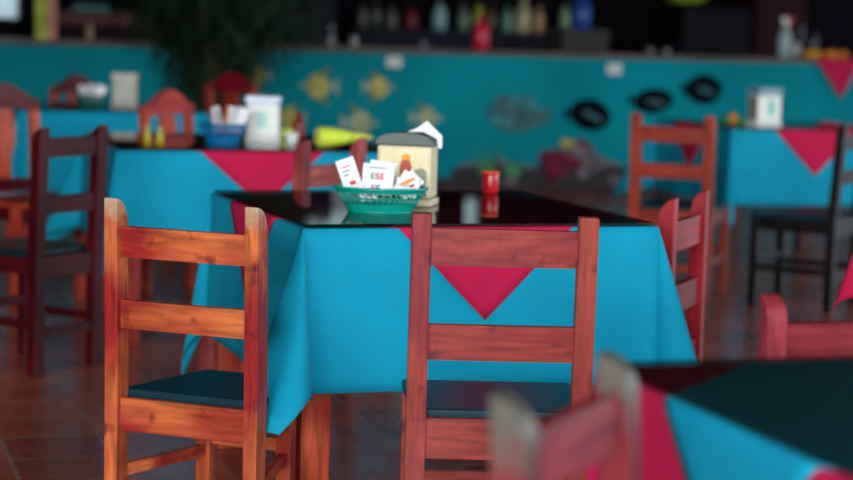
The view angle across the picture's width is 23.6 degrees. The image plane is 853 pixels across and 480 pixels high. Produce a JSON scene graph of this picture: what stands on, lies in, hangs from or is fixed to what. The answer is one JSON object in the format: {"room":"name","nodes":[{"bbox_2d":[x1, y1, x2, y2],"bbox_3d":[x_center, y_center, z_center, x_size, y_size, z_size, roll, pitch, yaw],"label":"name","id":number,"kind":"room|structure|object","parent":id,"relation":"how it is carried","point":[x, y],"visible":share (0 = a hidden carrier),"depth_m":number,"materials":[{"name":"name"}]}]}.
{"room":"restaurant","nodes":[
{"label":"restaurant","id":0,"kind":"room"},
{"bbox_2d":[0,189,852,479],"bbox_3d":[1.552,0.514,8.545,16.400,0.120,21.200,0,6,-17],"label":"floor","id":1,"kind":"structure","parent":0,"point":[52,424],"depth_m":7.43,"materials":[{"name":"ceramic"}]},
{"bbox_2d":[2,192,29,236],"bbox_3d":[-1.827,-0.355,11.485,0.994,0.772,0.994,0,6,-17],"label":"dining table","id":2,"kind":"object","parent":1,"relation":"on","point":[5,226],"visible":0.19,"depth_m":11.77,"materials":[{"name":"brown wood"}]},
{"bbox_2d":[0,108,213,194],"bbox_3d":[-1.824,-0.473,11.472,1.344,0.541,1.344,0,6,-17],"label":"tablecloth","id":3,"kind":"object","parent":2,"relation":"on","point":[61,122],"visible":0.24,"depth_m":10.90,"materials":[{"name":"teal fabric"}]},
{"bbox_2d":[18,100,203,110],"bbox_3d":[-1.816,-0.749,11.442,1.000,0.008,1.000,0,6,-17],"label":"glass","id":4,"kind":"object","parent":3,"relation":"on","point":[44,104],"visible":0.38,"depth_m":11.29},
{"bbox_2d":[73,94,107,106],"bbox_3d":[-1.852,-0.769,11.271,0.191,0.065,0.171,0,6,-17],"label":"plastic basket","id":5,"kind":"object","parent":4,"relation":"on","point":[95,103],"visible":1,"depth_m":11.22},
{"bbox_2d":[78,84,84,100],"bbox_3d":[-1.893,-0.812,11.265,0.017,0.094,0.070,5,7,27],"label":"paper packet","id":6,"kind":"object","parent":5,"relation":"in","point":[81,88],"visible":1,"depth_m":11.26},
{"bbox_2d":[84,84,87,100],"bbox_3d":[-1.869,-0.807,11.227,0.017,0.094,0.071,2,6,4],"label":"paper packet","id":7,"kind":"object","parent":5,"relation":"in","point":[86,86],"visible":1,"depth_m":11.21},
{"bbox_2d":[88,84,94,99],"bbox_3d":[-1.849,-0.817,11.306,0.057,0.088,0.023,-3,8,-40],"label":"paper packet","id":8,"kind":"object","parent":5,"relation":"in","point":[90,87],"visible":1,"depth_m":11.30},
{"bbox_2d":[92,85,96,99],"bbox_3d":[-1.826,-0.810,11.248,0.023,0.088,0.056,0,7,-19],"label":"paper packet","id":9,"kind":"object","parent":5,"relation":"in","point":[95,86],"visible":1,"depth_m":11.23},
{"bbox_2d":[95,84,106,99],"bbox_3d":[-1.801,-0.810,11.281,0.075,0.095,0.008,0,6,-17],"label":"paper packet","id":10,"kind":"object","parent":5,"relation":"in","point":[101,89],"visible":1,"depth_m":11.28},
{"bbox_2d":[111,73,138,106],"bbox_3d":[-1.685,-0.841,11.440,0.143,0.182,0.098,2,6,0],"label":"napkin holder","id":11,"kind":"object","parent":4,"relation":"on","point":[124,85],"visible":1,"depth_m":11.40,"materials":[{"name":"grey plastic"}]},
{"bbox_2d":[0,83,85,304],"bbox_3d":[-1.831,-0.222,9.344,0.400,0.970,0.471,-4,8,-43],"label":"chair","id":12,"kind":"object","parent":1,"relation":"on","point":[14,209],"visible":0.58,"depth_m":9.46,"materials":[{"name":"wood"}]},
{"bbox_2d":[0,125,108,376],"bbox_3d":[-1.458,0.018,7.558,0.408,0.900,0.375,5,7,30],"label":"chair","id":13,"kind":"object","parent":1,"relation":"on","point":[35,258],"visible":1,"depth_m":7.46,"materials":[{"name":"wood"}]},
{"bbox_2d":[49,75,97,194],"bbox_3d":[-1.993,-0.527,12.330,0.447,0.922,0.380,7,8,41],"label":"chair","id":14,"kind":"object","parent":1,"relation":"on","point":[69,85],"visible":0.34,"depth_m":12.36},
{"bbox_2d":[56,24,165,40],"bbox_3d":[-2.423,-1.206,17.257,1.650,1.180,0.540,0,6,-17],"label":"bar cabinet","id":15,"kind":"object","parent":1,"relation":"on","point":[62,31],"visible":0.11,"depth_m":16.86,"materials":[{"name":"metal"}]},
{"bbox_2d":[56,10,139,26],"bbox_3d":[-2.753,-1.847,17.047,0.680,0.118,0.300,0,6,-17],"label":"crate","id":16,"kind":"object","parent":15,"relation":"on","point":[64,17],"visible":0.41,"depth_m":16.89,"materials":[{"name":"wood"}]},
{"bbox_2d":[72,4,108,10],"bbox_3d":[-2.799,-1.931,17.024,0.280,0.050,0.200,0,6,-17],"label":"tray","id":17,"kind":"object","parent":16,"relation":"on","point":[75,7],"visible":0.96,"depth_m":16.93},
{"bbox_2d":[85,235,140,344],"bbox_3d":[-0.812,-0.022,8.693,1.143,0.772,0.994,0,6,-17],"label":"dining table","id":18,"kind":"object","parent":1,"relation":"on","point":[134,264],"visible":0.12,"depth_m":8.10,"materials":[{"name":"brown wood"}]},
{"bbox_2d":[46,134,377,276],"bbox_3d":[-0.808,-0.138,8.681,1.520,0.545,1.322,0,6,-17],"label":"tablecloth","id":19,"kind":"object","parent":18,"relation":"on","point":[157,188],"visible":0.28,"depth_m":8.09,"materials":[{"name":"teal fabric"}]},
{"bbox_2d":[108,143,349,189],"bbox_3d":[-0.805,-0.301,8.660,1.210,0.219,1.048,0,6,-17],"label":"tablecloth","id":20,"kind":"object","parent":19,"relation":"on","point":[251,169],"visible":0.3,"depth_m":8.16,"materials":[{"name":"fabric"}]},
{"bbox_2d":[87,132,377,149],"bbox_3d":[-0.800,-0.415,8.651,1.150,0.008,1.000,0,6,-17],"label":"glass","id":21,"kind":"object","parent":19,"relation":"on","point":[118,139],"visible":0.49,"depth_m":8.46,"materials":[{"name":"glass"}]},
{"bbox_2d":[143,125,150,143],"bbox_3d":[-1.133,-0.428,8.299,0.032,0.072,0.032,0,6,-17],"label":"condiment bottle","id":22,"kind":"object","parent":21,"relation":"on","point":[147,134],"visible":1,"depth_m":8.29,"materials":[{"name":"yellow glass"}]},
{"bbox_2d":[156,127,163,144],"bbox_3d":[-1.074,-0.420,8.245,0.032,0.072,0.032,0,6,-17],"label":"condiment bottle","id":23,"kind":"object","parent":21,"relation":"on","point":[159,136],"visible":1,"depth_m":8.23,"materials":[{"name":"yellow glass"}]},
{"bbox_2d":[199,122,247,142],"bbox_3d":[-0.845,-0.446,8.502,0.207,0.080,0.181,0,6,-17],"label":"plastic basket","id":24,"kind":"object","parent":21,"relation":"on","point":[210,138],"visible":0.95,"depth_m":8.45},
{"bbox_2d":[211,106,219,133],"bbox_3d":[-0.872,-0.495,8.472,0.008,0.116,0.077,4,7,21],"label":"paper packet","id":25,"kind":"object","parent":24,"relation":"in","point":[215,117],"visible":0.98,"depth_m":8.46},
{"bbox_2d":[211,106,222,131],"bbox_3d":[-0.868,-0.502,8.518,0.026,0.114,0.061,7,8,38],"label":"paper packet","id":26,"kind":"object","parent":24,"relation":"in","point":[218,108],"visible":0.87,"depth_m":8.52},
{"bbox_2d":[223,107,228,133],"bbox_3d":[-0.830,-0.494,8.461,0.026,0.114,0.061,2,6,4],"label":"paper packet","id":27,"kind":"object","parent":24,"relation":"in","point":[227,109],"visible":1,"depth_m":8.44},
{"bbox_2d":[226,106,235,131],"bbox_3d":[-0.816,-0.503,8.544,0.061,0.114,0.026,-3,8,-34],"label":"paper packet","id":28,"kind":"object","parent":24,"relation":"in","point":[231,109],"visible":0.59,"depth_m":8.54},
{"bbox_2d":[231,107,237,133],"bbox_3d":[-0.796,-0.497,8.493,0.026,0.114,0.062,0,6,-13],"label":"paper packet","id":29,"kind":"object","parent":24,"relation":"in","point":[236,108],"visible":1,"depth_m":8.48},
{"bbox_2d":[234,107,249,134],"bbox_3d":[-0.775,-0.497,8.518,0.077,0.116,0.008,0,6,-17],"label":"paper packet","id":30,"kind":"object","parent":24,"relation":"in","point":[242,115],"visible":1,"depth_m":8.52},
{"bbox_2d":[245,95,281,141],"bbox_3d":[-0.694,-0.519,8.708,0.149,0.191,0.103,2,6,0],"label":"napkin holder","id":31,"kind":"object","parent":21,"relation":"on","point":[263,119],"visible":1,"depth_m":8.66,"materials":[{"name":"white plastic"}]},
{"bbox_2d":[256,111,266,127],"bbox_3d":[-0.698,-0.509,8.663,0.043,0.072,0.002,2,6,0],"label":"print","id":32,"kind":"object","parent":31,"relation":"attached to","point":[261,116],"depth_m":8.66},
{"bbox_2d":[279,127,292,137],"bbox_3d":[-0.633,-0.469,8.934,0.100,0.045,0.060,1,6,-6],"label":"sponge","id":33,"kind":"object","parent":21,"relation":"on","point":[283,130],"visible":0.3,"depth_m":8.91,"materials":[{"name":"plastic"}]},
{"bbox_2d":[285,132,298,144],"bbox_3d":[-0.559,-0.421,8.498,0.058,0.050,0.058,0,6,-17],"label":"cup","id":34,"kind":"object","parent":21,"relation":"on","point":[291,137],"visible":1,"depth_m":8.48,"materials":[{"name":"ceramic"}]},
{"bbox_2d":[293,112,304,139],"bbox_3d":[-0.551,-0.491,8.830,0.050,0.118,0.050,0,6,-17],"label":"sauce bottle","id":35,"kind":"object","parent":21,"relation":"on","point":[298,126],"visible":0.94,"depth_m":8.81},
{"bbox_2d":[314,127,372,146],"bbox_3d":[-0.335,-0.424,8.433,0.245,0.082,0.082,-1,7,-23],"label":"squeeze bottle","id":36,"kind":"object","parent":21,"relation":"on","point":[323,136],"visible":0.91,"depth_m":8.39,"materials":[{"name":"plastic"}]},
{"bbox_2d":[139,89,195,293],"bbox_3d":[-1.059,-0.222,9.618,0.464,0.955,0.394,5,7,30],"label":"chair","id":37,"kind":"object","parent":1,"relation":"on","point":[165,101],"visible":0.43,"depth_m":9.65,"materials":[{"name":"wood"}]},
{"bbox_2d":[104,198,295,479],"bbox_3d":[-0.529,0.324,5.142,0.414,0.870,0.423,4,7,20],"label":"chair","id":38,"kind":"object","parent":1,"relation":"on","point":[210,407],"visible":0.88,"depth_m":4.98,"materials":[{"name":"brown wood"}]},
{"bbox_2d":[93,0,333,133],"bbox_3d":[-1.438,-1.331,13.678,1.577,2.262,1.612,-3,8,-36],"label":"potted palm","id":39,"kind":"object","parent":1,"relation":"on","point":[210,44],"visible":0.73,"depth_m":13.47,"materials":[{"name":"plant"}]},
{"bbox_2d":[205,72,257,133],"bbox_3d":[-1.043,-0.527,12.367,0.400,0.970,0.471,6,8,37],"label":"chair","id":40,"kind":"object","parent":1,"relation":"on","point":[232,81],"visible":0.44,"depth_m":12.16,"materials":[{"name":"wood"}]},
{"bbox_2d":[213,339,330,479],"bbox_3d":[-0.021,0.298,5.974,0.994,0.772,0.994,0,7,-19],"label":"dining table","id":41,"kind":"object","parent":1,"relation":"on","point":[312,458],"visible":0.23,"depth_m":5.38,"materials":[{"name":"brown wood"}]},
{"bbox_2d":[181,193,697,434],"bbox_3d":[-0.003,0.209,5.844,1.344,0.573,1.544,0,7,-19],"label":"tablecloth","id":42,"kind":"object","parent":41,"relation":"on","point":[338,294],"visible":0.59,"depth_m":5.44,"materials":[{"name":"teal fabric"}]},
{"bbox_2d":[230,200,577,319],"bbox_3d":[-0.014,0.033,5.944,1.055,0.249,1.045,0,7,-19],"label":"tablecloth","id":43,"kind":"object","parent":42,"relation":"on","point":[484,289],"visible":0.2,"depth_m":5.47,"materials":[{"name":"fabric"}]},
{"bbox_2d":[216,190,649,224],"bbox_3d":[-0.009,-0.096,5.931,1.000,0.008,1.000,0,7,-19],"label":"table top","id":44,"kind":"object","parent":42,"relation":"on","point":[303,206],"visible":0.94,"depth_m":5.84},
{"bbox_2d":[333,184,428,213],"bbox_3d":[-0.128,-0.114,5.683,0.267,0.072,0.181,2,6,-1],"label":"plastic basket","id":45,"kind":"object","parent":44,"relation":"on","point":[386,206],"visible":0.94,"depth_m":5.63,"materials":[{"name":"plastic"}]},
{"bbox_2d":[335,156,361,192],"bbox_3d":[-0.214,-0.180,5.685,0.082,0.107,0.010,2,6,1],"label":"packet","id":46,"kind":"object","parent":45,"relation":"in","point":[347,169],"visible":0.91,"depth_m":5.68,"materials":[{"name":"white paper"}]},
{"bbox_2d":[358,182,377,201],"bbox_3d":[-0.161,-0.135,5.659,0.056,0.058,0.020,1,6,-3],"label":"packet","id":47,"kind":"object","parent":45,"relation":"in","point":[359,183],"visible":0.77,"depth_m":5.65,"materials":[{"name":"white paper"}]},
{"bbox_2d":[362,163,393,195],"bbox_3d":[-0.135,-0.168,5.660,0.090,0.090,0.012,2,6,-2],"label":"packet","id":48,"kind":"object","parent":45,"relation":"in","point":[378,176],"visible":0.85,"depth_m":5.66,"materials":[{"name":"white paper"}]},
{"bbox_2d":[370,159,396,185],"bbox_3d":[-0.126,-0.174,5.689,0.087,0.100,0.010,1,6,-6],"label":"packet","id":49,"kind":"object","parent":45,"relation":"in","point":[371,161],"visible":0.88,"depth_m":5.68,"materials":[{"name":"white paper"}]},
{"bbox_2d":[393,170,419,198],"bbox_3d":[-0.058,-0.153,5.667,0.080,0.085,0.013,1,6,-9],"label":"packet","id":50,"kind":"object","parent":45,"relation":"in","point":[406,178],"visible":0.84,"depth_m":5.67,"materials":[{"name":"white paper"}]},
{"bbox_2d":[395,177,419,197],"bbox_3d":[-0.054,-0.144,5.665,0.074,0.059,0.025,1,6,-3],"label":"packet","id":51,"kind":"object","parent":45,"relation":"in","point":[397,186],"visible":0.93,"depth_m":5.66,"materials":[{"name":"white paper"}]},
{"bbox_2d":[408,170,423,197],"bbox_3d":[-0.046,-0.155,5.691,0.081,0.082,0.009,1,6,-3],"label":"packet","id":52,"kind":"object","parent":45,"relation":"in","point":[421,181],"visible":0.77,"depth_m":5.69,"materials":[{"name":"white paper"}]},
{"bbox_2d":[375,131,438,206],"bbox_3d":[-0.056,-0.208,5.935,0.173,0.210,0.120,3,6,11],"label":"napkin holder","id":53,"kind":"object","parent":44,"relation":"on","point":[417,152],"visible":0.65,"depth_m":5.88,"materials":[{"name":"beige plastic"}]},
{"bbox_2d":[394,154,425,195],"bbox_3d":[-0.068,-0.189,5.881,0.136,0.120,0.003,3,6,11],"label":"picture","id":54,"kind":"object","parent":53,"relation":"on","point":[415,162],"depth_m":5.87},
{"bbox_2d":[408,121,441,148],"bbox_3d":[-0.003,-0.305,5.892,0.102,0.078,0.015,3,6,11],"label":"paper napkin","id":55,"kind":"object","parent":53,"relation":"in","point":[426,127],"visible":1,"depth_m":5.88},
{"bbox_2d":[482,170,499,193],"bbox_3d":[0.199,-0.180,6.391,0.057,0.071,0.057,0,6,-17],"label":"candle holder","id":56,"kind":"object","parent":44,"relation":"on","point":[490,179],"visible":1,"depth_m":6.37,"materials":[{"name":"red glass"}]},
{"bbox_2d":[199,137,367,370],"bbox_3d":[-0.514,0.077,7.280,0.452,0.900,0.380,6,7,33],"label":"chair","id":57,"kind":"object","parent":1,"relation":"on","point":[305,176],"visible":0.19,"depth_m":7.09,"materials":[{"name":"red wood"}]},
{"bbox_2d":[253,0,336,45],"bbox_3d":[-1.150,-1.623,17.653,0.620,2.000,0.640,0,6,-17],"label":"refrigerator","id":58,"kind":"object","parent":1,"relation":"on","point":[329,7],"visible":0.06,"depth_m":17.38,"materials":[{"name":"metal"}]},
{"bbox_2d":[0,37,852,190],"bbox_3d":[-0.208,-0.969,16.126,12.200,1.085,0.670,0,6,-15],"label":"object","id":59,"kind":"object","parent":1,"relation":"on","point":[542,120],"depth_m":16.04,"materials":[{"name":"teal paint"}]},
{"bbox_2d":[34,0,56,38],"bbox_3d":[-2.795,-2.533,15.053,0.150,2.100,0.120,0,6,-15],"label":"pillar","id":60,"kind":"structure","parent":59,"relation":"on","point":[45,10],"depth_m":15.09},
{"bbox_2d":[86,21,93,39],"bbox_3d":[-2.535,-1.576,15.392,0.060,0.140,0.060,0,6,-17],"label":"bottle","id":61,"kind":"object","parent":59,"relation":"on","point":[89,29],"visible":0.99,"depth_m":15.37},
{"bbox_2d":[387,57,401,66],"bbox_3d":[-0.249,-1.372,15.761,0.116,0.080,0.015,0,6,-15],"label":"outlet cover","id":62,"kind":"object","parent":59,"relation":"attached to","point":[391,61],"visible":1,"depth_m":15.76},
{"bbox_2d":[0,37,818,63],"bbox_3d":[-0.193,-1.490,16.069,12.200,0.035,0.670,0,6,-15],"label":"countertop","id":63,"kind":"structure","parent":59,"relation":"on","point":[15,40],"depth_m":15.93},
{"bbox_2d":[420,42,426,48],"bbox_3d":[-0.024,-1.530,16.073,0.060,0.050,0.060,0,6,-17],"label":"drinking glass","id":64,"kind":"object","parent":59,"relation":"on","point":[423,45],"visible":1,"depth_m":16.05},
{"bbox_2d":[473,14,489,49],"bbox_3d":[0.434,-1.644,16.183,0.130,0.280,0.130,0,6,-17],"label":"bottle","id":65,"kind":"object","parent":59,"relation":"on","point":[481,31],"visible":0.98,"depth_m":16.14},
{"bbox_2d":[607,64,620,73],"bbox_3d":[1.491,-1.357,16.232,0.116,0.080,0.015,0,6,-15],"label":"outlet cover","id":66,"kind":"object","parent":59,"relation":"attached to","point":[611,68],"visible":1,"depth_m":16.23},
{"bbox_2d":[647,48,653,53],"bbox_3d":[1.812,-1.528,16.568,0.060,0.050,0.060,0,6,-17],"label":"drinking glass","id":67,"kind":"object","parent":59,"relation":"on","point":[649,50],"visible":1,"depth_m":16.55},
{"bbox_2d":[663,48,669,54],"bbox_3d":[1.947,-1.528,16.605,0.060,0.050,0.060,0,6,-17],"label":"drinking glass","id":68,"kind":"object","parent":59,"relation":"on","point":[665,51],"visible":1,"depth_m":16.58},
{"bbox_2d":[782,18,793,27],"bbox_3d":[2.958,-1.667,16.860,0.116,0.330,0.112,3,6,14],"label":"spray bottle","id":69,"kind":"object","parent":59,"relation":"on","point":[785,23],"visible":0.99,"depth_m":16.83,"materials":[{"name":"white plastic"}]},
{"bbox_2d":[792,43,800,57],"bbox_3d":[3.075,-1.575,17.018,0.068,0.120,0.068,0,6,-17],"label":"drinking glass","id":70,"kind":"object","parent":59,"relation":"on","point":[795,46],"visible":0.95,"depth_m":16.99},
{"bbox_2d":[806,32,817,57],"bbox_3d":[3.220,-1.629,17.092,0.100,0.220,0.100,0,6,-17],"label":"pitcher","id":71,"kind":"object","parent":59,"relation":"on","point":[811,42],"visible":0.8,"depth_m":17.05,"materials":[{"name":"glass"}]},
{"bbox_2d":[808,58,852,97],"bbox_3d":[3.310,-1.337,16.851,0.400,0.311,0.374,0,6,-15],"label":"cloth napkin","id":72,"kind":"object","parent":59,"relation":"on","point":[839,72],"visible":0.99,"depth_m":16.68,"materials":[{"name":"fabric"}]},
{"bbox_2d":[803,49,812,58],"bbox_3d":[3.133,-1.529,16.799,0.076,0.079,0.076,0,6,-17],"label":"fruit","id":73,"kind":"object","parent":72,"relation":"on","point":[807,53],"visible":1,"depth_m":16.77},
{"bbox_2d":[812,49,820,57],"bbox_3d":[3.209,-1.531,16.840,0.076,0.079,0.076,0,6,-17],"label":"fruit","id":74,"kind":"object","parent":72,"relation":"on","point":[816,53],"visible":1,"depth_m":16.81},
{"bbox_2d":[823,50,831,58],"bbox_3d":[3.300,-1.527,16.834,0.076,0.079,0.076,0,6,-17],"label":"fruit","id":75,"kind":"object","parent":72,"relation":"on","point":[827,54],"visible":0.89,"depth_m":16.81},
{"bbox_2d":[831,50,838,58],"bbox_3d":[3.365,-1.532,16.892,0.076,0.079,0.076,0,6,-17],"label":"fruit","id":76,"kind":"object","parent":72,"relation":"on","point":[835,54],"visible":0.84,"depth_m":16.86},
{"bbox_2d":[839,50,847,58],"bbox_3d":[3.442,-1.528,16.882,0.076,0.079,0.076,0,6,-17],"label":"fruit","id":77,"kind":"object","parent":72,"relation":"on","point":[843,54],"visible":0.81,"depth_m":16.86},
{"bbox_2d":[336,27,548,50],"bbox_3d":[0.119,-1.240,18.090,1.800,1.220,0.640,0,6,-17],"label":"bar cabinet","id":78,"kind":"object","parent":1,"relation":"on","point":[370,37],"visible":0.24,"depth_m":17.73,"materials":[{"name":"metal"}]},
{"bbox_2d":[357,3,367,27],"bbox_3d":[-0.553,-1.945,17.716,0.100,0.220,0.100,0,6,-17],"label":"bottle","id":79,"kind":"object","parent":78,"relation":"on","point":[362,14],"visible":0.98,"depth_m":17.68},
{"bbox_2d":[370,0,381,28],"bbox_3d":[-0.438,-1.966,17.749,0.100,0.260,0.100,0,6,-17],"label":"bottle","id":80,"kind":"object","parent":78,"relation":"on","point":[375,12],"visible":1,"depth_m":17.72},
{"bbox_2d":[385,6,396,28],"bbox_3d":[-0.305,-1.936,17.793,0.100,0.200,0.100,0,6,-17],"label":"bottle","id":81,"kind":"object","parent":78,"relation":"on","point":[391,16],"visible":0.98,"depth_m":17.76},
{"bbox_2d":[404,6,417,29],"bbox_3d":[-0.133,-1.937,17.846,0.120,0.200,0.120,0,6,-17],"label":"bottle","id":82,"kind":"object","parent":78,"relation":"on","point":[410,18],"visible":1,"depth_m":17.80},
{"bbox_2d":[433,0,446,29],"bbox_3d":[0.117,-1.968,17.920,0.120,0.260,0.120,0,6,-17],"label":"bottle","id":83,"kind":"object","parent":78,"relation":"on","point":[439,14],"visible":0.98,"depth_m":17.88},
{"bbox_2d":[458,3,468,30],"bbox_3d":[0.327,-1.958,17.986,0.100,0.240,0.100,0,6,-17],"label":"bottle","id":84,"kind":"object","parent":78,"relation":"on","point":[463,16],"visible":0.98,"depth_m":17.95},
{"bbox_2d":[473,2,484,27],"bbox_3d":[0.461,-1.969,18.026,0.100,0.260,0.100,0,6,-17],"label":"bottle","id":85,"kind":"object","parent":78,"relation":"on","point":[478,10],"visible":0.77,"depth_m":18.00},
{"bbox_2d":[486,3,496,31],"bbox_3d":[0.575,-1.964,18.062,0.100,0.250,0.100,0,6,-17],"label":"bottle","id":86,"kind":"object","parent":78,"relation":"on","point":[491,16],"visible":0.94,"depth_m":18.03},
{"bbox_2d":[502,5,512,31],"bbox_3d":[0.718,-1.960,18.107,0.100,0.240,0.100,0,6,-17],"label":"bottle","id":87,"kind":"object","parent":78,"relation":"on","point":[507,17],"visible":0.96,"depth_m":18.07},
{"bbox_2d":[515,0,531,32],"bbox_3d":[0.858,-1.984,18.094,0.150,0.300,0.150,0,6,-17],"label":"bottle","id":88,"kind":"object","parent":78,"relation":"on","point":[523,14],"visible":1,"depth_m":18.04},
{"bbox_2d":[534,6,543,32],"bbox_3d":[1.000,-1.952,18.110,0.080,0.240,0.080,0,6,-17],"label":"bottle","id":89,"kind":"object","parent":78,"relation":"on","point":[539,18],"visible":1,"depth_m":18.08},
{"bbox_2d":[399,212,599,479],"bbox_3d":[0.153,0.370,4.766,0.413,0.900,0.457,1,6,-2],"label":"chair","id":90,"kind":"object","parent":1,"relation":"on","point":[441,419],"visible":0.81,"depth_m":4.54,"materials":[{"name":"red wood"}]},
{"bbox_2d":[489,350,640,479],"bbox_3d":[0.314,0.622,2.515,0.378,0.895,0.400,5,7,25],"label":"chair","id":91,"kind":"object","parent":1,"relation":"on","point":[604,428],"visible":1,"depth_m":2.55,"materials":[{"name":"red wood"}]},
{"bbox_2d":[545,28,608,52],"bbox_3d":[1.314,-1.233,18.118,0.440,1.270,0.490,0,6,-17],"label":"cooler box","id":92,"kind":"object","parent":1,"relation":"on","point":[560,39],"visible":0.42,"depth_m":17.86,"materials":[{"name":"metal"}]},
{"bbox_2d":[560,3,570,27],"bbox_3d":[1.227,-1.979,18.051,0.100,0.220,0.100,0,6,-17],"label":"bottle","id":93,"kind":"object","parent":92,"relation":"on","point":[565,14],"visible":0.95,"depth_m":18.02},
{"bbox_2d":[571,0,590,28],"bbox_3d":[1.373,-2.039,18.088,0.170,0.340,0.170,0,6,-17],"label":"bottle","id":94,"kind":"object","parent":92,"relation":"on","point":[581,9],"visible":1,"depth_m":18.03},
{"bbox_2d":[592,190,709,396],"bbox_3d":[0.581,0.275,6.012,0.380,0.845,0.382,4,7,22],"label":"chair","id":95,"kind":"object","parent":1,"relation":"on","point":[691,231],"visible":0.3,"depth_m":6.04,"materials":[{"name":"red wood"}]},
{"bbox_2d":[628,113,729,302],"bbox_3d":[1.250,-0.176,10.088,0.413,0.900,0.457,4,7,21],"label":"chair","id":96,"kind":"object","parent":1,"relation":"on","point":[649,210],"visible":0.69,"depth_m":9.90,"materials":[{"name":"red wood"}]},
{"bbox_2d":[654,7,750,55],"bbox_3d":[2.522,-1.383,18.816,0.680,1.490,0.640,0,6,-17],"label":"television","id":97,"kind":"object","parent":1,"relation":"on","point":[681,30],"visible":0.4,"depth_m":18.50,"materials":[{"name":"metal"}]},
{"bbox_2d":[668,0,704,3],"bbox_3d":[2.392,-2.236,18.854,0.520,0.110,0.520,0,6,-17],"label":"bowl","id":98,"kind":"object","parent":97,"relation":"on","point":[671,1],"visible":1,"depth_m":18.73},
{"bbox_2d":[656,190,812,270],"bbox_3d":[1.975,-0.269,11.738,0.994,0.772,0.994,0,6,-17],"label":"dining table","id":99,"kind":"object","parent":1,"relation":"on","point":[802,241],"visible":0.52,"depth_m":11.17,"materials":[{"name":"brown wood"}]},
{"bbox_2d":[609,119,852,226],"bbox_3d":[1.979,-0.402,11.723,1.427,0.511,1.427,0,6,-17],"label":"tablecloth","id":100,"kind":"object","parent":99,"relation":"on","point":[753,166],"visible":0.56,"depth_m":11.18,"materials":[{"name":"teal fabric"}]},
{"bbox_2d":[660,117,852,128],"bbox_3d":[1.986,-0.663,11.695,1.000,0.008,1.000,0,6,-17],"label":"glass","id":101,"kind":"object","parent":100,"relation":"on","point":[785,123],"visible":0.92,"depth_m":11.65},
{"bbox_2d":[720,114,729,124],"bbox_3d":[1.658,-0.668,11.345,0.054,0.057,0.054,0,6,-17],"label":"fruit","id":102,"kind":"object","parent":101,"relation":"on","point":[725,119],"visible":1,"depth_m":11.33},
{"bbox_2d":[728,113,737,124],"bbox_3d":[1.704,-0.675,11.379,0.064,0.067,0.064,0,6,-17],"label":"fruit","id":103,"kind":"object","parent":101,"relation":"on","point":[733,117],"visible":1,"depth_m":11.36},
{"bbox_2d":[736,116,744,124],"bbox_3d":[1.737,-0.659,11.307,0.048,0.051,0.048,0,6,-17],"label":"fruit","id":104,"kind":"object","parent":101,"relation":"on","point":[740,120],"visible":1,"depth_m":11.29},
{"bbox_2d":[746,87,782,125],"bbox_3d":[1.873,-0.739,11.340,0.166,0.212,0.114,-2,7,-27],"label":"napkin holder","id":105,"kind":"object","parent":101,"relation":"on","point":[764,103],"visible":1,"depth_m":11.29,"materials":[{"name":"white plastic"}]},
{"bbox_2d":[768,99,774,115],"bbox_3d":[1.906,-0.733,11.299,0.040,0.090,0.002,-2,7,-27],"label":"print","id":106,"kind":"object","parent":105,"relation":"attached to","point":[771,102],"depth_m":11.30},
{"bbox_2d":[674,121,852,175],"bbox_3d":[1.981,-0.534,11.709,1.049,0.249,1.059,0,6,-17],"label":"tablecloth","id":107,"kind":"object","parent":100,"relation":"on","point":[814,147],"visible":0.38,"depth_m":11.22,"materials":[{"name":"fabric"}]},
{"bbox_2d":[727,0,806,57],"bbox_3d":[3.144,-1.738,18.966,0.520,2.200,0.640,0,6,-17],"label":"bar cabinet","id":108,"kind":"object","parent":1,"relation":"on","point":[769,37],"visible":0.22,"depth_m":18.65,"materials":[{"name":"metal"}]},
{"bbox_2d":[747,122,852,312],"bbox_3d":[1.848,-0.135,9.877,0.457,0.900,0.413,5,7,30],"label":"chair","id":109,"kind":"object","parent":1,"relation":"on","point":[832,222],"visible":0.9,"depth_m":9.74,"materials":[{"name":"black wood"}]},
{"bbox_2d":[758,293,852,361],"bbox_3d":[0.868,0.537,3.769,0.390,0.826,0.445,0,6,-16],"label":"chair","id":110,"kind":"object","parent":1,"relation":"on","point":[779,339],"visible":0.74,"depth_m":3.88,"materials":[{"name":"red wood"}]},
{"bbox_3d":[0.900,0.647,3.010,0.994,0.772,0.994,0,7,-18],"label":"dining table","id":111,"kind":"object","parent":1,"relation":"on","visible":0},
{"bbox_2d":[587,364,852,479],"bbox_3d":[0.929,0.467,3.011,1.167,0.417,1.197,0,7,-18],"label":"tablecloth","id":112,"kind":"object","parent":111,"relation":"on","point":[659,456],"visible":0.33,"depth_m":3.10,"materials":[{"name":"fabric"}]},
{"bbox_2d":[663,360,852,479],"bbox_3d":[0.908,0.377,2.981,1.046,0.239,1.050,0,7,-18],"label":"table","id":113,"kind":"object","parent":112,"relation":"on","point":[781,420],"visible":0.99,"depth_m":2.93,"materials":[{"name":"teal fabric"}]},
{"bbox_3d":[1.894,0.390,5.655,0.994,0.772,0.994,0,6,-17],"label":"dining table","id":114,"kind":"object","parent":1,"relation":"on","visible":0},
{"bbox_2d":[831,254,852,314],"bbox_3d":[1.901,0.144,5.628,1.146,0.285,1.146,0,6,-17],"label":"tablecloth","id":115,"kind":"object","parent":114,"relation":"on","point":[846,290],"visible":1,"depth_m":5.97,"materials":[{"name":"fabric"}]},
{"bbox_2d":[0,0,852,58],"bbox_3d":[-1.478,-2.311,18.335,16.400,3.200,0.200,0,6,-17],"label":"wall","id":116,"kind":"structure","parent":0,"point":[630,24],"depth_m":19.20,"materials":[{"name":"paint"}]},
{"bbox_2d":[0,0,19,19],"bbox_3d":[-4.043,-2.348,17.506,1.110,0.900,0.100,0,6,-17],"label":"window","id":117,"kind":"structure","parent":116,"relation":"in","point":[18,1],"depth_m":17.66,"materials":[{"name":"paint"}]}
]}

